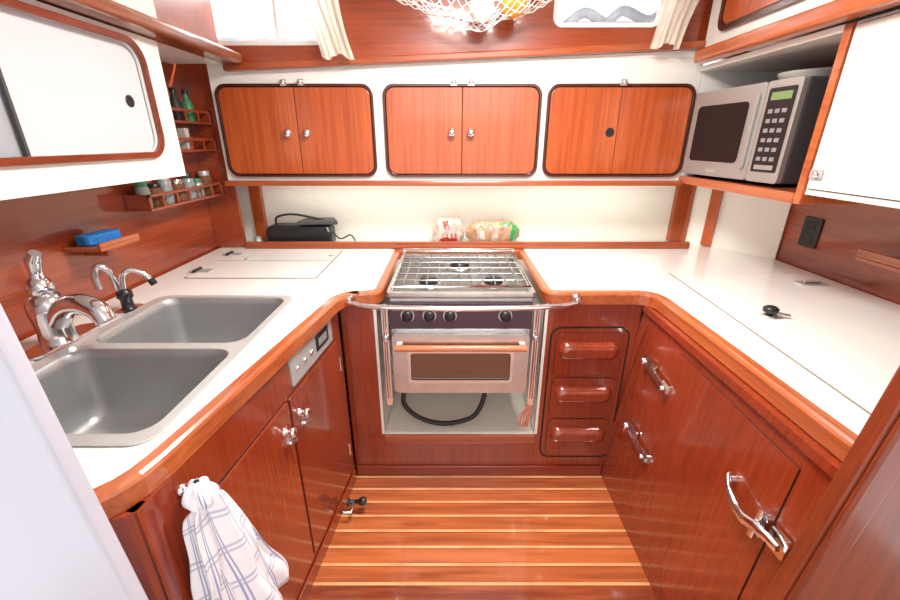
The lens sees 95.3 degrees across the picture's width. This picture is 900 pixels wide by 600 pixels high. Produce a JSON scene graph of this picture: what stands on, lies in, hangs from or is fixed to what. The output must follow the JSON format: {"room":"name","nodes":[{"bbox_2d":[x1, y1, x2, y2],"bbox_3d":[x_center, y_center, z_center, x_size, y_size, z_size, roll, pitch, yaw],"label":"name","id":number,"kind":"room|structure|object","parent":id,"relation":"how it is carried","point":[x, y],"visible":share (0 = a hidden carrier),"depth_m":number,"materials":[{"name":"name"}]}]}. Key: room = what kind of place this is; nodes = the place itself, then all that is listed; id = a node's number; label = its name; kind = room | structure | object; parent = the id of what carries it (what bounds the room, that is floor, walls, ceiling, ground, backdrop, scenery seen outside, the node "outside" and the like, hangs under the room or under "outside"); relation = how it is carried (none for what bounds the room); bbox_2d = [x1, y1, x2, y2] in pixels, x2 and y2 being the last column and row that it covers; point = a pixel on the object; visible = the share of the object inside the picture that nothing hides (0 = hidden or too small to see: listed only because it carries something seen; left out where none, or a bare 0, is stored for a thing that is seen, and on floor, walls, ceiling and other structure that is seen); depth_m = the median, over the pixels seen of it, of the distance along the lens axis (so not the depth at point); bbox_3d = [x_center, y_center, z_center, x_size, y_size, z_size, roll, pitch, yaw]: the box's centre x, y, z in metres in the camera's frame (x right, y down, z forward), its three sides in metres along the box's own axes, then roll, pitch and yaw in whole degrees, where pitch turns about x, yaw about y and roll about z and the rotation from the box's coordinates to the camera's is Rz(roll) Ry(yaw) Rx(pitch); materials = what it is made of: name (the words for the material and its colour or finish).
{"room":"ship interior","nodes":[
{"label":"ship interior","id":0,"kind":"room"},
{"bbox_2d":[0,303,148,599],"bbox_3d":[-0.863,0.184,0.545,0.834,2.160,0.028,0,21,0],"label":"wall","id":1,"kind":"structure","parent":0,"point":[58,541],"depth_m":0.58,"materials":[{"name":"white paint"}]},
{"bbox_2d":[0,62,220,341],"bbox_3d":[-1.300,-0.175,1.467,0.040,2.160,2.020,0,21,0],"label":"wall","id":2,"kind":"structure","parent":0,"point":[171,238],"depth_m":1.47,"materials":[{"name":"brown wood"}]},
{"bbox_2d":[0,0,185,199],"bbox_3d":[-1.131,-0.473,0.953,0.289,0.439,1.120,0,21,0],"label":"upper cabinet","id":3,"kind":"object","parent":2,"relation":"attached to","point":[85,103],"visible":1,"depth_m":1.10,"materials":[{"name":"white laminate"}]},
{"bbox_2d":[62,233,139,255],"bbox_3d":[-1.214,-0.187,1.440,0.129,0.062,0.180,0,21,0],"label":"soap shelf","id":4,"kind":"object","parent":2,"relation":"attached to","point":[100,249],"visible":0.84,"depth_m":1.39,"materials":[{"name":"brown wood"}]},
{"bbox_2d":[74,229,121,245],"bbox_3d":[-1.218,-0.218,1.423,0.065,0.034,0.130,3,22,8],"label":"sponge","id":5,"kind":"object","parent":4,"relation":"on","point":[94,238],"visible":0.93,"depth_m":1.39,"materials":[{"name":"blue plastic"}]},
{"bbox_2d":[123,182,223,211],"bbox_3d":[-1.229,-0.479,1.869,0.100,0.065,0.550,0,21,0],"label":"spice rack","id":6,"kind":"object","parent":2,"relation":"attached to","point":[134,203],"visible":0.89,"depth_m":1.69,"materials":[{"name":"brown wood"}]},
{"bbox_2d":[133,181,153,206],"bbox_3d":[-1.230,-0.422,1.644,0.052,0.102,0.052,0,21,0],"label":"spice jar","id":7,"kind":"object","parent":6,"relation":"in","point":[140,188],"visible":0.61,"depth_m":1.62,"materials":[{"name":"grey glass"}]},
{"bbox_2d":[147,183,163,205],"bbox_3d":[-1.230,-0.441,1.712,0.060,0.087,0.060,0,21,0],"label":"spice jar","id":8,"kind":"object","parent":6,"relation":"in","point":[154,188],"visible":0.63,"depth_m":1.70,"materials":[{"name":"brown glass"}]},
{"bbox_2d":[156,178,175,202],"bbox_3d":[-1.230,-0.480,1.772,0.054,0.117,0.054,0,21,0],"label":"spice jar","id":9,"kind":"object","parent":6,"relation":"in","point":[165,183],"visible":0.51,"depth_m":1.76,"materials":[{"name":"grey glass"}]},
{"bbox_2d":[169,179,187,200],"bbox_3d":[-1.230,-0.498,1.851,0.064,0.092,0.064,0,21,0],"label":"spice jar","id":10,"kind":"object","parent":6,"relation":"in","point":[176,183],"visible":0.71,"depth_m":1.83,"materials":[{"name":"brown glass"}]},
{"bbox_2d":[180,173,196,197],"bbox_3d":[-1.230,-0.538,1.926,0.056,0.112,0.056,0,21,0],"label":"spice jar","id":11,"kind":"object","parent":6,"relation":"in","point":[187,180],"visible":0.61,"depth_m":1.91,"materials":[{"name":"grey glass"}]},
{"bbox_2d":[193,178,204,195],"bbox_3d":[-1.230,-0.549,1.997,0.052,0.082,0.052,0,21,0],"label":"spice jar","id":12,"kind":"object","parent":6,"relation":"in","point":[197,181],"visible":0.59,"depth_m":1.98,"materials":[{"name":"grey glass"}]},
{"bbox_2d":[197,170,213,194],"bbox_3d":[-1.230,-0.591,2.061,0.060,0.112,0.060,0,21,0],"label":"spice jar","id":13,"kind":"object","parent":6,"relation":"in","point":[204,175],"visible":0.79,"depth_m":2.04,"materials":[{"name":"brown glass"}]},
{"bbox_2d":[156,42,221,63],"bbox_3d":[-1.155,-0.788,1.088,0.249,0.029,1.680,0,21,0],"label":"trim","id":14,"kind":"structure","parent":2,"relation":"attached to","point":[168,54],"depth_m":1.73,"materials":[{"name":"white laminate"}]},
{"bbox_2d":[171,107,211,124],"bbox_3d":[-1.224,-0.800,1.776,0.110,0.060,0.490,0,21,0],"label":"rack","id":15,"kind":"object","parent":2,"relation":"attached to","point":[202,117],"visible":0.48,"depth_m":1.91,"materials":[{"name":"brown wood"}]},
{"bbox_2d":[168,87,184,120],"bbox_3d":[-1.225,-0.872,1.828,0.052,0.136,0.052,0,21,0],"label":"bottle","id":16,"kind":"object","parent":15,"relation":"in","point":[174,101],"visible":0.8,"depth_m":1.81,"materials":[{"name":"black glass"}]},
{"bbox_2d":[181,90,196,121],"bbox_3d":[-1.225,-0.905,1.912,0.052,0.136,0.052,0,21,0],"label":"bottle","id":17,"kind":"object","parent":15,"relation":"in","point":[186,103],"visible":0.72,"depth_m":1.90,"materials":[{"name":"green glass"}]},
{"bbox_2d":[178,138,216,151],"bbox_3d":[-1.224,-0.688,1.819,0.110,0.060,0.490,0,21,0],"label":"rack","id":18,"kind":"object","parent":2,"relation":"attached to","point":[197,144],"visible":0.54,"depth_m":1.98,"materials":[{"name":"brown wood"}]},
{"bbox_2d":[176,128,191,148],"bbox_3d":[-1.230,-0.732,1.861,0.089,0.090,0.030,0,21,0],"label":"book","id":19,"kind":"object","parent":18,"relation":"in","point":[181,132],"visible":0.38,"depth_m":1.85,"materials":[{"name":"paper"}]},
{"bbox_2d":[112,0,217,43],"bbox_3d":[-1.160,-0.970,1.012,0.240,0.348,1.670,0,21,0],"label":"wall","id":20,"kind":"structure","parent":0,"point":[195,17],"depth_m":1.60,"materials":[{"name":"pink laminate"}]},
{"bbox_2d":[36,0,241,63],"bbox_3d":[-0.978,-0.781,1.069,0.105,0.043,1.640,0,21,0],"label":"trim","id":21,"kind":"structure","parent":20,"relation":"attached to","point":[109,12],"depth_m":1.27,"materials":[{"name":"brown wood"}]},
{"bbox_2d":[178,64,245,246],"bbox_3d":[-1.200,-0.712,2.095,0.158,0.895,0.020,0,21,0],"label":"wall","id":22,"kind":"structure","parent":0,"point":[224,210],"depth_m":2.10,"materials":[{"name":"brown wood"}]},
{"bbox_2d":[236,186,675,372],"bbox_3d":[0.170,-0.359,2.436,2.900,1.800,0.040,0,21,0],"label":"wall","id":23,"kind":"structure","parent":0,"point":[367,213],"depth_m":2.35,"materials":[{"name":"white paint"}]},
{"bbox_2d":[206,64,382,179],"bbox_3d":[-0.730,-0.889,2.058,0.780,0.538,0.275,0,21,0],"label":"upper cabinet","id":24,"kind":"object","parent":23,"relation":"attached to","point":[323,123],"visible":1,"depth_m":1.96,"materials":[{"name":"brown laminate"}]},
{"bbox_2d":[224,180,681,185],"bbox_3d":[0.014,-0.625,2.155,2.268,0.024,0.270,0,21,0],"label":"shelf rail","id":25,"kind":"object","parent":23,"relation":"attached to","point":[229,182],"visible":0.7,"depth_m":2.03,"materials":[{"name":"brown wood"}]},
{"bbox_2d":[376,58,546,179],"bbox_3d":[0.053,-0.889,2.058,0.784,0.538,0.275,0,21,0],"label":"upper cabinet","id":26,"kind":"object","parent":23,"relation":"attached to","point":[470,119],"visible":1,"depth_m":1.96,"materials":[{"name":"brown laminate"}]},
{"bbox_2d":[248,183,692,240],"bbox_3d":[0.117,-0.511,2.336,2.475,0.345,0.034,0,21,0],"label":"trim","id":27,"kind":"structure","parent":23,"relation":"attached to","point":[682,194],"depth_m":2.33,"materials":[{"name":"brown wood"}]},
{"bbox_2d":[538,58,702,179],"bbox_3d":[0.805,-0.891,2.063,0.720,0.538,0.265,0,21,0],"label":"upper cabinet","id":28,"kind":"object","parent":23,"relation":"attached to","point":[604,118],"visible":1,"depth_m":1.96,"materials":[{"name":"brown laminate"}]},
{"bbox_2d":[307,373,656,599],"bbox_3d":[0.180,1.144,1.112,3.000,0.040,3.640,0,21,0],"label":"floor","id":29,"kind":"structure","parent":0,"point":[415,537],"depth_m":1.59,"materials":[{"name":"brown wood"}]},
{"bbox_2d":[109,312,355,599],"bbox_3d":[-0.654,0.658,1.124,0.556,0.857,1.272,17,27,38],"label":"base cabinet","id":30,"kind":"object","parent":29,"relation":"on","point":[284,457],"depth_m":1.18,"materials":[{"name":"red wood"}]},
{"bbox_2d":[177,483,186,495],"bbox_3d":[-0.517,0.372,0.803,0.016,0.024,0.024,2,21,6],"label":"peg","id":31,"kind":"object","parent":30,"relation":"attached to","point":[183,486],"visible":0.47,"depth_m":0.80,"materials":[{"name":"silver metal"}]},
{"bbox_2d":[181,476,288,599],"bbox_3d":[-0.462,0.569,0.940,0.081,0.539,0.255,5,22,14],"label":"towel","id":32,"kind":"object","parent":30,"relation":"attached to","point":[229,559],"visible":1,"depth_m":0.85,"materials":[{"name":"white fabric"}]},
{"bbox_2d":[343,496,366,513],"bbox_3d":[-0.388,0.843,1.682,0.084,0.042,0.074,0,21,0],"label":"door stop","id":33,"kind":"object","parent":30,"relation":"attached to","point":[362,501],"visible":1,"depth_m":1.69,"materials":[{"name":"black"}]},
{"bbox_2d":[20,241,899,519],"bbox_3d":[0.175,-0.001,1.524,2.870,0.079,1.900,0,21,0],"label":"countertop","id":34,"kind":"structure","parent":30,"relation":"on","point":[601,272],"depth_m":1.50,"materials":[{"name":"white laminate"}]},
{"bbox_2d":[23,250,115,363],"bbox_3d":[-1.043,-0.003,1.136,0.256,0.280,0.240,0,21,0],"label":"faucet","id":35,"kind":"object","parent":34,"relation":"on","point":[51,314],"visible":0.97,"depth_m":1.11,"materials":[{"name":"silver metal"}]},
{"bbox_2d":[90,264,157,315],"bbox_3d":[-1.096,-0.048,1.393,0.149,0.176,0.101,0,21,0],"label":"tap","id":36,"kind":"object","parent":34,"relation":"on","point":[125,295],"visible":1,"depth_m":1.38,"materials":[{"name":"silver metal"}]},
{"bbox_2d":[31,295,292,445],"bbox_3d":[-0.831,0.230,1.203,0.509,0.217,0.810,0,21,0],"label":"sink","id":37,"kind":"object","parent":34,"relation":"in","point":[128,380],"visible":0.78,"depth_m":1.17,"materials":[{"name":"metal"}]},
{"bbox_2d":[35,348,228,433],"bbox_3d":[-0.823,0.302,1.019,0.449,0.217,0.360,0,21,0],"label":"basin","id":38,"kind":"object","parent":37,"relation":"in","point":[88,390],"depth_m":1.16,"materials":[{"name":"metal"}]},
{"bbox_2d":[95,297,283,342],"bbox_3d":[-0.823,0.158,1.388,0.449,0.217,0.368,0,21,0],"label":"basin","id":39,"kind":"object","parent":37,"relation":"in","point":[168,319],"depth_m":1.52,"materials":[{"name":"metal"}]},
{"bbox_2d":[254,236,261,240],"bbox_3d":[-1.070,-0.329,2.287,0.044,0.050,0.044,0,21,0],"label":"cup","id":40,"kind":"object","parent":34,"relation":"on","point":[256,238],"visible":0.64,"depth_m":2.27,"materials":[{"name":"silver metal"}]},
{"bbox_2d":[184,251,341,278],"bbox_3d":[-0.865,-0.183,1.962,0.590,0.016,0.470,0,21,0],"label":"hatch","id":41,"kind":"object","parent":34,"relation":"on","point":[236,264],"visible":1,"depth_m":1.92,"materials":[{"name":"white laminate"}]},
{"bbox_2d":[266,213,355,240],"bbox_3d":[-0.781,-0.408,2.323,0.486,0.171,0.121,-1,21,-3],"label":"case","id":42,"kind":"object","parent":34,"relation":"on","point":[311,228],"visible":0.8,"depth_m":2.27,"materials":[{"name":"black plastic"}]},
{"bbox_2d":[432,216,464,240],"bbox_3d":[-0.008,-0.388,2.293,0.181,0.152,0.128,0,21,0],"label":"bread bag","id":43,"kind":"object","parent":34,"relation":"on","point":[447,228],"visible":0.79,"depth_m":2.24,"materials":[{"name":"white plastic"}]},
{"bbox_2d":[345,294,582,310],"bbox_3d":[0.050,0.013,1.531,0.914,0.044,0.093,0,21,0],"label":"rail","id":44,"kind":"object","parent":34,"relation":"attached to","point":[576,299],"visible":0.98,"depth_m":1.50,"materials":[{"name":"silver metal"}]},
{"bbox_2d":[466,219,519,240],"bbox_3d":[0.238,-0.380,2.294,0.301,0.138,0.128,0,21,0],"label":"bread bag","id":45,"kind":"object","parent":34,"relation":"on","point":[496,230],"visible":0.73,"depth_m":2.25,"materials":[{"name":"plastic"}]},
{"bbox_2d":[669,273,899,414],"bbox_3d":[1.220,0.050,1.329,0.640,0.041,1.040,0,21,0],"label":"hatch","id":46,"kind":"object","parent":34,"relation":"on","point":[850,342],"visible":1,"depth_m":1.31,"materials":[{"name":"white laminate"}]},
{"bbox_2d":[340,259,641,474],"bbox_3d":[0.161,0.301,2.041,1.188,0.857,0.676,0,21,0],"label":"base cabinet","id":47,"kind":"object","parent":29,"relation":"on","point":[584,354],"visible":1,"depth_m":1.81,"materials":[{"name":"red wood"}]},
{"bbox_2d":[401,393,486,425],"bbox_3d":[-0.019,0.475,1.839,0.395,0.211,0.069,-4,22,-10],"label":"gas hose","id":48,"kind":"object","parent":47,"relation":"on","point":[406,407],"visible":0.85,"depth_m":1.85,"materials":[{"name":"black rubber"}]},
{"bbox_2d":[381,248,540,404],"bbox_3d":[0.043,0.099,1.886,0.623,0.545,0.618,0,21,0],"label":"stove","id":49,"kind":"object","parent":47,"relation":"in","point":[433,351],"visible":0.95,"depth_m":1.65,"materials":[{"name":"metal"}]},
{"bbox_2d":[386,254,535,298],"bbox_3d":[0.043,-0.119,1.828,0.575,0.022,0.567,0,21,0],"label":"cooktop","id":50,"kind":"object","parent":49,"relation":"in","point":[392,292],"depth_m":1.73,"materials":[{"name":"metal"}]},
{"bbox_2d":[517,403,531,426],"bbox_3d":[0.331,0.509,1.819,0.068,0.133,0.027,0,21,0],"label":"wire bundle","id":51,"kind":"object","parent":47,"relation":"on","point":[528,408],"visible":0.87,"depth_m":1.81,"materials":[{"name":"orange plastic"}]},
{"bbox_2d":[600,305,841,599],"bbox_3d":[0.739,0.573,1.344,0.086,0.859,0.885,0,21,0],"label":"base cabinet","id":52,"kind":"object","parent":29,"relation":"on","point":[711,486],"visible":0.99,"depth_m":1.19,"materials":[{"name":"red wood"}]},
{"bbox_2d":[338,0,751,59],"bbox_3d":[0.170,-1.284,1.834,2.900,0.360,0.030,0,21,0],"label":"wall","id":53,"kind":"structure","parent":0,"point":[365,22],"depth_m":1.84,"materials":[{"name":"brown wood"}]},
{"bbox_2d":[210,0,318,45],"bbox_3d":[-0.815,-1.294,1.819,0.570,0.290,0.030,0,21,0],"label":"window","id":54,"kind":"structure","parent":53,"relation":"in","point":[237,22],"depth_m":1.85,"materials":[{"name":"glass"}]},
{"bbox_2d":[224,42,650,62],"bbox_3d":[0.054,-1.122,1.863,2.169,0.092,0.008,0,21,0],"label":"trim","id":55,"kind":"structure","parent":53,"relation":"attached to","point":[290,52],"depth_m":1.85,"materials":[{"name":"brown wood"}]},
{"bbox_2d":[223,40,705,71],"bbox_3d":[0.054,-1.102,1.856,2.169,0.121,0.038,0,21,0],"label":"trim","id":56,"kind":"structure","parent":53,"relation":"attached to","point":[685,45],"depth_m":1.84,"materials":[{"name":"brown wood"}]},
{"bbox_2d":[553,0,663,27],"bbox_3d":[0.700,-1.327,1.806,0.480,0.220,0.030,0,21,0],"label":"window","id":57,"kind":"structure","parent":53,"relation":"in","point":[567,13],"depth_m":1.83,"materials":[{"name":"glass"}]},
{"bbox_2d":[537,50,696,57],"bbox_3d":[0.754,-1.124,1.874,0.769,0.032,0.010,0,21,0],"label":"trim","id":58,"kind":"structure","parent":53,"relation":"attached to","point":[687,53],"depth_m":1.87,"materials":[{"name":"white paint"}]},
{"bbox_2d":[685,186,791,258],"bbox_3d":[1.485,-0.020,2.323,0.012,1.250,0.477,-13,25,-31],"label":"wall","id":59,"kind":"structure","parent":0,"point":[746,224],"depth_m":2.12,"materials":[{"name":"white paint"}]},
{"bbox_2d":[681,185,723,245],"bbox_3d":[1.388,-0.484,2.268,0.022,0.345,0.175,-13,25,-31],"label":"trim","id":60,"kind":"structure","parent":59,"relation":"attached to","point":[716,197],"depth_m":2.24,"materials":[{"name":"brown wood"}]},
{"bbox_2d":[762,365,899,599],"bbox_3d":[1.121,0.133,0.677,0.997,2.160,0.035,0,21,0],"label":"wall partition","id":61,"kind":"structure","parent":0,"point":[870,570],"depth_m":0.79,"materials":[{"name":"brown wood"}]},
{"bbox_2d":[786,416,899,599],"bbox_3d":[0.789,0.146,0.655,0.327,2.149,0.015,0,21,0],"label":"trim","id":62,"kind":"structure","parent":61,"relation":"attached to","point":[883,471],"depth_m":0.75,"materials":[{"name":"brown wood"}]},
{"bbox_2d":[775,65,899,304],"bbox_3d":[1.640,-0.200,1.532,0.040,2.160,1.880,0,21,0],"label":"wall","id":63,"kind":"structure","parent":0,"point":[847,229],"depth_m":1.66,"materials":[{"name":"brown wood"}]},
{"bbox_2d":[678,22,864,203],"bbox_3d":[1.384,-0.734,1.724,0.468,0.515,0.995,0,21,0],"label":"shelf","id":64,"kind":"object","parent":63,"relation":"attached to","point":[831,46],"visible":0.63,"depth_m":1.53,"materials":[{"name":"brown wood"}]},
{"bbox_2d":[682,76,829,185],"bbox_3d":[1.339,-0.689,1.714,0.368,0.365,0.565,-2,21,-5],"label":"microwave","id":65,"kind":"object","parent":64,"relation":"on","point":[759,132],"visible":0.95,"depth_m":1.57,"materials":[{"name":"silver plastic"}]},
{"bbox_2d":[777,67,832,79],"bbox_3d":[1.400,-0.855,1.577,0.236,0.040,0.236,0,21,0],"label":"dish","id":66,"kind":"object","parent":65,"relation":"on","point":[823,71],"visible":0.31,"depth_m":1.51,"materials":[{"name":"white ceramic"}]},
{"bbox_2d":[694,0,899,63],"bbox_3d":[1.117,-0.814,1.137,0.065,0.054,1.490,0,21,0],"label":"trim","id":67,"kind":"structure","parent":63,"relation":"attached to","point":[834,12],"depth_m":1.30,"materials":[{"name":"brown wood"}]},
{"bbox_2d":[705,0,899,50],"bbox_3d":[1.371,-0.999,1.078,0.494,0.332,1.515,0,21,0],"label":"locker","id":68,"kind":"object","parent":63,"relation":"attached to","point":[728,18],"visible":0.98,"depth_m":1.55,"materials":[{"name":"white laminate"}]},
{"bbox_2d":[797,216,824,248],"bbox_3d":[1.615,-0.303,1.838,0.008,0.130,0.095,0,21,0],"label":"outlet","id":69,"kind":"object","parent":63,"relation":"attached to","point":[812,226],"visible":1,"depth_m":1.83,"materials":[{"name":"black plastic"}]},
{"bbox_2d":[805,9,899,208],"bbox_3d":[1.376,-0.436,0.911,0.484,0.480,0.734,0,21,0],"label":"upper cabinet","id":70,"kind":"object","parent":63,"relation":"attached to","point":[857,159],"visible":1,"depth_m":1.13,"materials":[{"name":"white laminate"}]},
{"bbox_2d":[855,249,899,272],"bbox_3d":[1.569,-0.136,1.444,0.099,0.045,0.190,0,21,0],"label":"wall shelf","id":71,"kind":"object","parent":63,"relation":"attached to","point":[880,260],"visible":1,"depth_m":1.45,"materials":[{"name":"brown wood"}]},
{"bbox_3d":[0.180,-0.905,0.312,3.000,0.040,3.640,0,21,0],"label":"ceiling","id":72,"kind":"structure","parent":0,"visible":0},
{"bbox_2d":[300,0,353,59],"bbox_3d":[-0.561,-1.219,1.726,0.282,0.362,0.053,0,21,0],"label":"curtain","id":73,"kind":"object","parent":72,"relation":"hanging from","point":[325,17],"visible":1,"depth_m":1.75,"materials":[{"name":"beige fabric"}]},
{"bbox_2d":[397,0,551,31],"bbox_3d":[0.110,-1.247,1.646,1.284,0.294,0.233,0,21,0],"label":"net","id":74,"kind":"object","parent":72,"relation":"hanging from","point":[432,4],"visible":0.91,"depth_m":1.67,"materials":[{"name":"white fabric"}]},
{"bbox_2d":[469,1,494,22],"bbox_3d":[0.130,-1.188,1.667,0.104,0.102,0.104,0,21,0],"label":"onion","id":75,"kind":"object","parent":74,"relation":"in","point":[478,12],"visible":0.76,"depth_m":1.64,"materials":[{"name":"white food"}]},
{"bbox_2d":[500,0,526,18],"bbox_3d":[0.258,-1.207,1.660,0.110,0.108,0.110,0,21,0],"label":"orange","id":76,"kind":"object","parent":74,"relation":"in","point":[517,4],"visible":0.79,"depth_m":1.64,"materials":[{"name":"orange food"}]},
{"bbox_2d":[650,0,698,49],"bbox_3d":[0.990,-1.238,1.718,0.241,0.322,0.053,0,21,0],"label":"curtain","id":77,"kind":"object","parent":72,"relation":"hanging from","point":[675,15],"visible":1,"depth_m":1.75,"materials":[{"name":"beige fabric"}]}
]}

